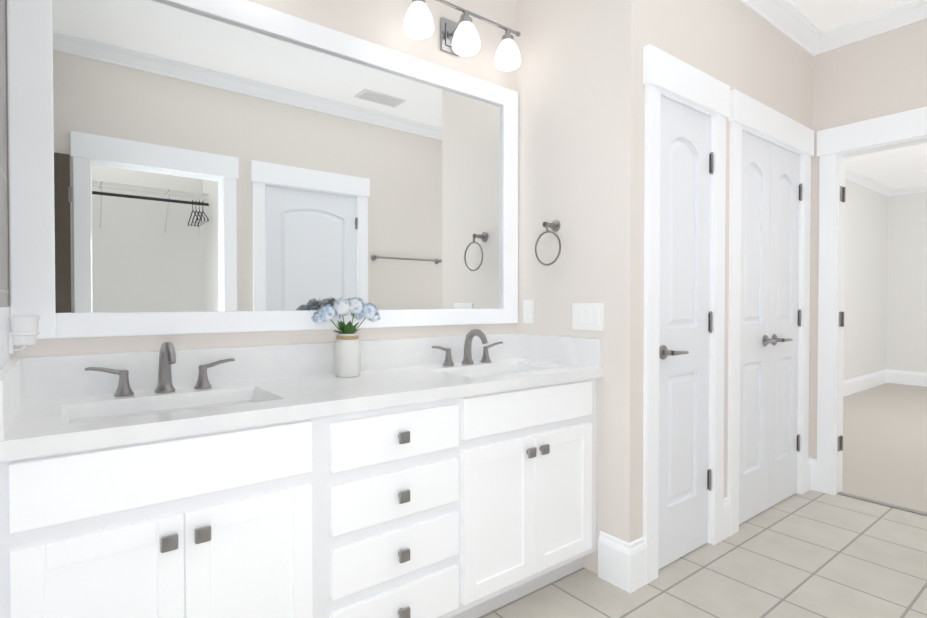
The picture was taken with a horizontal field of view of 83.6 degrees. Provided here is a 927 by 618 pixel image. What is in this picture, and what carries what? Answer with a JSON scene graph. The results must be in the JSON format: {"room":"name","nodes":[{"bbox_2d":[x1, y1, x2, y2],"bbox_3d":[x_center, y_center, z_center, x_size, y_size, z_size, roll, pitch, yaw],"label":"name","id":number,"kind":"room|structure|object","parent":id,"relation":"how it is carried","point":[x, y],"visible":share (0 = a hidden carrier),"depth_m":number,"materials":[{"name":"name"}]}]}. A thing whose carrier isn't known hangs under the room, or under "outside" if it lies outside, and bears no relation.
{"room":"bathroom","nodes":[
{"label":"bathroom","id":0,"kind":"room"},
{"bbox_2d":[0,0,9,369],"bbox_3d":[-0.617,-0.224,0.504,0.120,2.740,2.220,-1,1,-38],"label":"wall","id":1,"kind":"structure","parent":0,"point":[4,258],"depth_m":1.32,"materials":[{"name":"beige paint"}]},
{"bbox_2d":[0,358,23,440],"bbox_3d":[-1.068,0.197,1.215,0.020,0.118,0.508,-1,1,-38],"label":"backsplash","id":2,"kind":"structure","parent":1,"relation":"attached to","point":[10,398],"depth_m":1.15,"materials":[{"name":"white stone"}]},
{"bbox_2d":[8,316,39,353],"bbox_3d":[-1.176,0.069,1.388,0.064,0.098,0.063,-1,1,-38],"label":"cup holder","id":3,"kind":"object","parent":1,"relation":"attached to","point":[24,332],"visible":0.98,"depth_m":1.37,"materials":[{"name":"white ceramic"}]},
{"bbox_2d":[6,0,515,358],"bbox_3d":[0.160,-0.251,2.578,3.880,2.740,0.120,-1,1,-38],"label":"wall","id":4,"kind":"structure","parent":0,"point":[379,22],"depth_m":2.09,"materials":[{"name":"white paint"}]},
{"bbox_2d":[7,0,517,338],"bbox_3d":[-0.486,-0.489,1.980,1.885,1.130,0.030,-1,1,-38],"label":"mirror","id":5,"kind":"object","parent":4,"relation":"attached to","point":[199,166],"visible":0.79,"depth_m":1.77,"materials":[{"name":"clear glass"}]},
{"bbox_2d":[403,0,520,70],"bbox_3d":[-0.008,-1.195,2.242,0.634,0.176,0.186,-1,1,-38],"label":"sconce","id":6,"kind":"object","parent":4,"relation":"attached to","point":[461,37],"visible":1,"depth_m":2.22,"materials":[{"name":"white glass"}]},
{"bbox_2d":[20,333,515,400],"bbox_3d":[-0.486,0.187,1.996,1.896,0.118,0.020,-1,1,-38],"label":"backsplash","id":7,"kind":"structure","parent":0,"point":[71,375],"depth_m":1.73,"materials":[{"name":"white stone"}]},
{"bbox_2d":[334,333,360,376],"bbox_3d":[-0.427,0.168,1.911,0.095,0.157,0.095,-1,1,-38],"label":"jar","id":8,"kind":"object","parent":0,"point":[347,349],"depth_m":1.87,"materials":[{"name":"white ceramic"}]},
{"bbox_2d":[516,0,648,573],"bbox_3d":[0.509,-0.248,2.354,0.120,2.740,0.660,-1,1,-38],"label":"wall","id":9,"kind":"structure","parent":0,"point":[580,87],"depth_m":2.19,"materials":[{"name":"white paint"}]},
{"bbox_2d":[523,300,533,323],"bbox_3d":[0.313,0.014,2.504,0.009,0.116,0.070,-1,1,-38],"label":"electrical outlet plate","id":10,"kind":"object","parent":9,"relation":"attached to","point":[528,311],"visible":1,"depth_m":2.50,"materials":[{"name":"white plastic"}]},
{"bbox_2d":[535,220,560,265],"bbox_3d":[0.399,-0.299,2.334,0.076,0.210,0.157,-1,1,-38],"label":"towel ring","id":11,"kind":"object","parent":9,"relation":"attached to","point":[554,225],"visible":1,"depth_m":2.33,"materials":[{"name":"silver metal"}]},
{"bbox_2d":[516,333,602,364],"bbox_3d":[0.419,0.182,2.359,0.020,0.118,0.508,-1,1,-38],"label":"backsplash","id":12,"kind":"structure","parent":9,"relation":"attached to","point":[570,350],"depth_m":2.32,"materials":[{"name":"white stone"}]},
{"bbox_2d":[572,303,603,330],"bbox_3d":[0.531,0.033,2.221,0.009,0.116,0.166,-1,1,-38],"label":"switch plate","id":13,"kind":"object","parent":9,"relation":"attached to","point":[587,316],"visible":1,"depth_m":2.21,"materials":[{"name":"white plastic"}]},
{"bbox_2d":[598,531,645,592],"bbox_3d":[0.655,1.029,2.145,0.108,0.190,0.156,-1,1,-38],"label":"baseboard","id":14,"kind":"structure","parent":9,"relation":"attached to","point":[622,564],"depth_m":2.10,"materials":[{"name":"white wood"}]},
{"bbox_2d":[478,490,926,617],"bbox_3d":[0.842,1.159,1.759,3.940,0.060,2.280,-1,1,-38],"label":"floor","id":15,"kind":"structure","parent":0,"point":[812,554],"depth_m":2.18,"materials":[{"name":"tile"}]},
{"bbox_2d":[0,365,603,617],"bbox_3d":[-0.326,0.709,1.795,1.896,0.839,0.544,-1,1,-38],"label":"bathroom vanity","id":16,"kind":"object","parent":15,"relation":"on","point":[445,477],"depth_m":1.45,"materials":[{"name":"white wood"}]},
{"bbox_2d":[0,357,603,452],"bbox_3d":[-0.329,0.268,1.794,1.896,0.040,0.533,-1,1,-38],"label":"countertop","id":17,"kind":"structure","parent":16,"relation":"on","point":[40,423],"depth_m":1.51,"materials":[{"name":"white stone"}]},
{"bbox_2d":[311,297,380,376],"bbox_3d":[-0.426,0.101,1.905,0.266,0.291,0.115,-1,1,-38],"label":"flower vase","id":18,"kind":"object","parent":17,"relation":"on","point":[347,354],"visible":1,"depth_m":1.88,"materials":[{"name":"beige ceramic"}]},
{"bbox_2d":[837,492,926,515],"bbox_3d":[2.510,1.113,2.808,0.045,0.007,0.810,-1,1,-38],"label":"trim","id":19,"kind":"structure","parent":15,"relation":"on","point":[884,503],"depth_m":2.95,"materials":[{"name":"silver metal"}]},
{"bbox_2d":[649,0,812,497],"bbox_3d":[1.410,-0.253,2.707,1.740,2.740,0.120,-1,1,-38],"label":"wall","id":20,"kind":"structure","parent":0,"point":[738,45],"depth_m":2.56,"materials":[{"name":"white paint"}]},
{"bbox_2d":[658,96,712,569],"bbox_3d":[1.000,0.105,2.316,0.468,2.018,0.097,-1,1,-38],"label":"closet door","id":21,"kind":"structure","parent":20,"relation":"in","point":[686,163],"depth_m":2.33,"materials":[{"name":"white wood"}]},
{"bbox_2d":[643,44,729,583],"bbox_3d":[0.964,0.029,2.349,0.670,2.185,0.150,-1,1,-38],"label":"trim","id":22,"kind":"structure","parent":20,"relation":"attached to","point":[670,77],"depth_m":2.17,"materials":[{"name":"white wood"}]},
{"bbox_2d":[723,497,730,539],"bbox_3d":[1.281,1.024,2.539,0.074,0.190,0.016,-1,1,-38],"label":"baseboard","id":23,"kind":"structure","parent":20,"relation":"attached to","point":[726,517],"depth_m":2.54,"materials":[{"name":"white wood"}]},
{"bbox_2d":[739,131,801,523],"bbox_3d":[1.699,0.098,2.854,0.824,2.018,0.097,-1,1,-38],"label":"double door","id":24,"kind":"structure","parent":20,"relation":"in","point":[770,312],"depth_m":2.85,"materials":[{"name":"white wood"}]},
{"bbox_2d":[739,0,830,55],"bbox_3d":[1.391,-1.580,2.544,1.948,0.082,0.088,-1,1,-38],"label":"crown molding","id":25,"kind":"structure","parent":20,"relation":"attached to","point":[788,19],"depth_m":2.87,"materials":[{"name":"white wood"}]},
{"bbox_2d":[808,458,816,490],"bbox_3d":[2.126,1.016,3.170,0.062,0.190,0.047,-1,1,-38],"label":"baseboard","id":26,"kind":"structure","parent":20,"relation":"attached to","point":[812,474],"depth_m":3.17,"materials":[{"name":"white wood"}]},
{"bbox_2d":[787,0,926,188],"bbox_3d":[3.382,-1.670,2.439,11.200,0.100,6.000,-1,1,-38],"label":"ceiling","id":27,"kind":"structure","parent":0,"point":[901,167],"depth_m":5.50,"materials":[{"name":"white paint"}]},
{"bbox_2d":[843,179,887,380],"bbox_3d":[3.864,-0.294,5.807,5.690,2.740,0.120,-1,1,-38],"label":"wall","id":28,"kind":"structure","parent":0,"point":[865,275],"depth_m":6.82,"materials":[{"name":"white paint"}]},
{"bbox_2d":[843,369,887,396],"bbox_3d":[3.858,0.982,5.733,5.570,0.190,0.016,-1,1,-38],"label":"baseboard","id":29,"kind":"structure","parent":28,"relation":"attached to","point":[860,383],"depth_m":6.80,"materials":[{"name":"white wood"}]},
{"bbox_2d":[845,167,894,196],"bbox_3d":[3.880,-1.621,5.670,5.570,0.082,0.088,-1,1,-38],"label":"crown molding","id":30,"kind":"structure","parent":28,"relation":"attached to","point":[865,181],"depth_m":6.72,"materials":[{"name":"white wood"}]},
{"bbox_2d":[809,19,926,458],"bbox_3d":[3.093,-0.244,2.046,0.120,2.740,5.140,-1,1,-38],"label":"wall","id":31,"kind":"structure","parent":0,"point":[880,75],"depth_m":3.00,"materials":[{"name":"white paint"}]},
{"bbox_2d":[727,89,926,535],"bbox_3d":[2.061,0.026,2.546,1.210,2.185,1.175,-1,1,-38],"label":"door frame","id":32,"kind":"structure","parent":31,"relation":"attached to","point":[837,146],"depth_m":3.08,"materials":[{"name":"white wood"}]},
{"bbox_2d":[838,186,845,451],"bbox_3d":[2.272,0.062,3.115,0.058,1.590,0.012,-1,1,-38],"label":"door hinges","id":33,"kind":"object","parent":32,"relation":"attached to","point":[841,314],"depth_m":3.12,"materials":[{"name":"silver metal"}]},
{"bbox_2d":[827,0,926,49],"bbox_3d":[2.541,-1.580,2.576,0.088,0.082,1.260,-1,1,-38],"label":"crown molding","id":34,"kind":"structure","parent":31,"relation":"attached to","point":[913,11],"depth_m":2.88,"materials":[{"name":"white wood"}]},
{"bbox_2d":[841,383,926,512],"bbox_3d":[3.382,1.171,2.476,11.200,0.099,6.000,-1,1,-38],"label":"floor carpet","id":35,"kind":"object","parent":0,"point":[885,442],"depth_m":4.17,"materials":[{"name":"beige carpet"}]},
{"bbox_2d":[886,192,926,372],"bbox_3d":[7.639,-0.289,5.468,0.120,2.740,5.020,-1,1,-38],"label":"wall","id":36,"kind":"structure","parent":0,"point":[906,341],"depth_m":7.24,"materials":[{"name":"white paint"}]},
{"bbox_2d":[888,370,926,386],"bbox_3d":[7.560,0.986,5.475,0.016,0.190,4.860,-1,1,-38],"label":"baseboard","id":37,"kind":"structure","parent":36,"relation":"attached to","point":[894,376],"depth_m":7.24,"materials":[{"name":"white wood"}]},
{"bbox_2d":[895,185,926,195],"bbox_3d":[7.550,-1.618,5.395,0.088,0.082,4.800,-1,1,-38],"label":"crown molding","id":38,"kind":"structure","parent":36,"relation":"attached to","point":[922,188],"depth_m":7.16,"materials":[{"name":"white wood"}]}
]}

